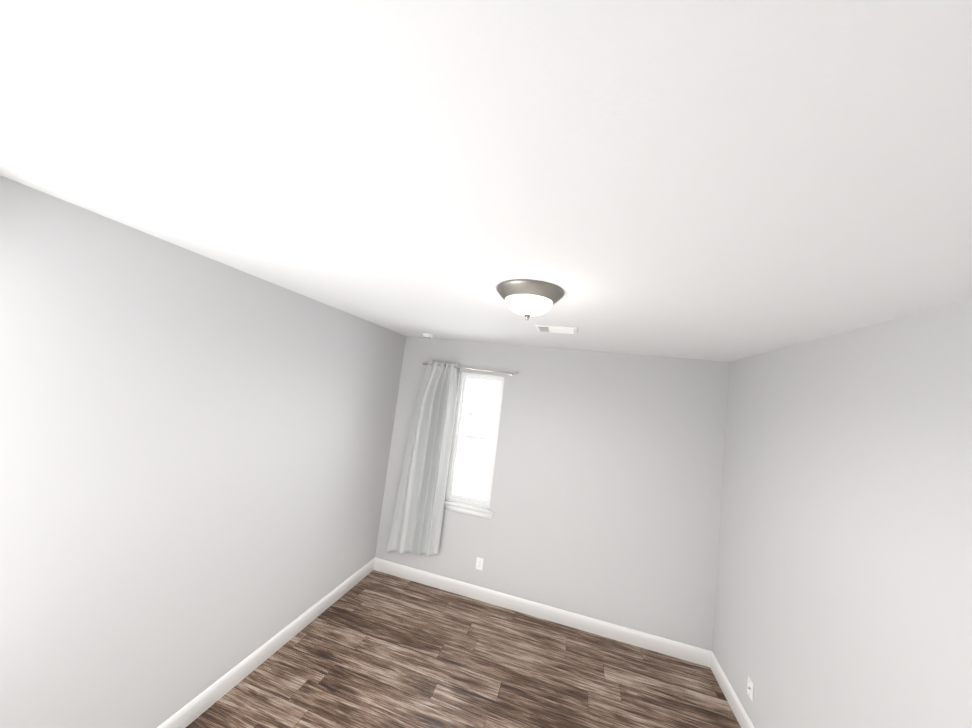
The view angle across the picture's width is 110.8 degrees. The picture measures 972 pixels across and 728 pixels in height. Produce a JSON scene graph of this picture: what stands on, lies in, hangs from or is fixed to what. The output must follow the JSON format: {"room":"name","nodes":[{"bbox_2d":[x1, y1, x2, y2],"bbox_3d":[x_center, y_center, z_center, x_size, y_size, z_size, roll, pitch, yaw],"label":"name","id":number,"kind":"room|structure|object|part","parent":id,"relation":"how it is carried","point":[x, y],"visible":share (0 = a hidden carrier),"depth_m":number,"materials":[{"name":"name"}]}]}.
{"room":"empty bedroom","nodes":[
{"label":"empty bedroom","id":0,"kind":"room"},
{"bbox_2d":[0,175,405,727],"bbox_3d":[-1.761,0.818,2.173,0.140,2.836,4.380,6,-5,15],"label":"wall","id":1,"kind":"structure","parent":0,"point":[194,452],"depth_m":1.81,"materials":[{"name":"grey paint"}]},
{"bbox_2d":[157,557,376,727],"bbox_3d":[-1.848,2.161,2.042,0.014,0.135,4.100,6,-5,15],"label":"baseboard","id":2,"kind":"structure","parent":1,"relation":"attached to","point":[186,715],"depth_m":2.51,"materials":[{"name":"white wood"}]},
{"bbox_2d":[186,570,740,727],"bbox_3d":[-0.158,2.443,1.570,3.840,0.100,4.380,6,-5,15],"label":"floor","id":3,"kind":"structure","parent":0,"point":[375,649],"depth_m":2.69,"materials":[{"name":"wood"}]},
{"bbox_2d":[0,0,971,361],"bbox_3d":[0.190,-0.462,1.811,3.840,0.100,4.380,6,-5,15],"label":"ceiling","id":4,"kind":"structure","parent":0,"point":[722,180],"depth_m":0.82,"materials":[{"name":"white paint"}]},
{"bbox_2d":[422,333,433,337],"bbox_3d":[-0.673,-0.323,3.866,0.134,0.042,0.134,6,-5,15],"label":"smoke detector","id":5,"kind":"object","parent":4,"relation":"attached to","point":[426,335],"visible":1,"depth_m":3.82,"materials":[{"name":"white plastic"}]},
{"bbox_2d":[496,279,563,319],"bbox_3d":[0.233,-0.321,1.842,0.372,0.164,0.372,6,-5,15],"label":"ceiling light","id":6,"kind":"object","parent":4,"relation":"attached to","point":[527,299],"visible":0.98,"depth_m":1.74,"materials":[{"name":"white glass"}]},
{"bbox_3d":[0.232,-0.308,1.841,0.258,0.081,0.258,6,-5,15],"label":"lamp shade","id":7,"kind":"part","parent":6,"relation":"part of","materials":[{"name":"white glass"}]},
{"bbox_2d":[535,325,576,333],"bbox_3d":[0.576,-0.278,2.742,0.326,0.020,0.212,6,-5,15],"label":"ceiling vent","id":8,"kind":"object","parent":4,"relation":"in","point":[557,329],"visible":0.98,"depth_m":2.70,"materials":[{"name":"white plastic"}]},
{"bbox_2d":[375,336,728,650],"bbox_3d":[0.547,1.224,3.730,3.560,2.836,0.140,6,-5,15],"label":"wall","id":9,"kind":"structure","parent":0,"point":[605,500],"depth_m":3.50,"materials":[{"name":"grey paint"}]},
{"bbox_2d":[387,361,516,556],"bbox_3d":[-0.387,1.120,3.839,1.265,2.253,0.140,6,-5,15],"label":"curtain","id":10,"kind":"object","parent":9,"relation":"attached to","point":[417,517],"visible":1,"depth_m":3.90,"materials":[{"name":"white fabric"}]},
{"bbox_3d":[-0.711,1.087,3.904,0.604,2.253,0.095,6,-5,15],"label":"curtain panel","id":11,"kind":"part","parent":10,"relation":"part of","materials":[{"name":"white fabric"}]},
{"bbox_3d":[-0.216,0.059,3.933,1.184,0.060,0.106,6,-5,15],"label":"curtain rod","id":12,"kind":"part","parent":10,"relation":"part of","materials":[{"name":"silver metal"}]},
{"bbox_2d":[444,372,504,518],"bbox_3d":[-0.130,0.915,3.923,0.670,1.595,0.165,6,-5,15],"label":"window unit","id":13,"kind":"structure","parent":9,"relation":"in","point":[461,498],"depth_m":3.93,"materials":[{"name":"white plastic"}]},
{"bbox_2d":[476,557,483,569],"bbox_3d":[-0.072,2.208,3.701,0.078,0.125,0.008,6,-5,15],"label":"outlet","id":14,"kind":"object","parent":9,"relation":"attached to","point":[479,563],"visible":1,"depth_m":3.70,"materials":[{"name":"white plastic"}]},
{"bbox_2d":[373,558,708,666],"bbox_3d":[0.372,2.552,3.543,3.510,0.135,0.014,6,-5,15],"label":"baseboard","id":15,"kind":"structure","parent":9,"relation":"attached to","point":[693,654],"depth_m":3.45,"materials":[{"name":"white wood"}]},
{"bbox_2d":[712,299,971,727],"bbox_3d":[1.794,1.164,1.208,0.140,2.836,4.380,6,-5,15],"label":"wall","id":16,"kind":"structure","parent":0,"point":[843,597],"depth_m":1.73,"materials":[{"name":"grey paint"}]},
{"bbox_2d":[709,651,754,727],"bbox_3d":[1.559,2.493,1.117,0.014,0.135,4.100,6,-5,15],"label":"baseboard","id":17,"kind":"structure","parent":16,"relation":"attached to","point":[744,721],"depth_m":2.70,"materials":[{"name":"white wood"}]},
{"bbox_2d":[747,676,753,701],"bbox_3d":[1.934,2.379,2.460,0.016,0.125,0.078,6,-5,15],"label":"outlet plate","id":18,"kind":"object","parent":16,"relation":"attached to","point":[750,685],"visible":1,"depth_m":2.45,"materials":[{"name":"white plastic"}]},
{"label":"outside","id":19,"kind":"structure","parent":0,"visible":0},
{"bbox_2d":[453,378,499,499],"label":"window","id":20,"kind":"structure","parent":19,"point":[468,447],"depth_m":6.90,"materials":[{"name":"glass"}]}
]}

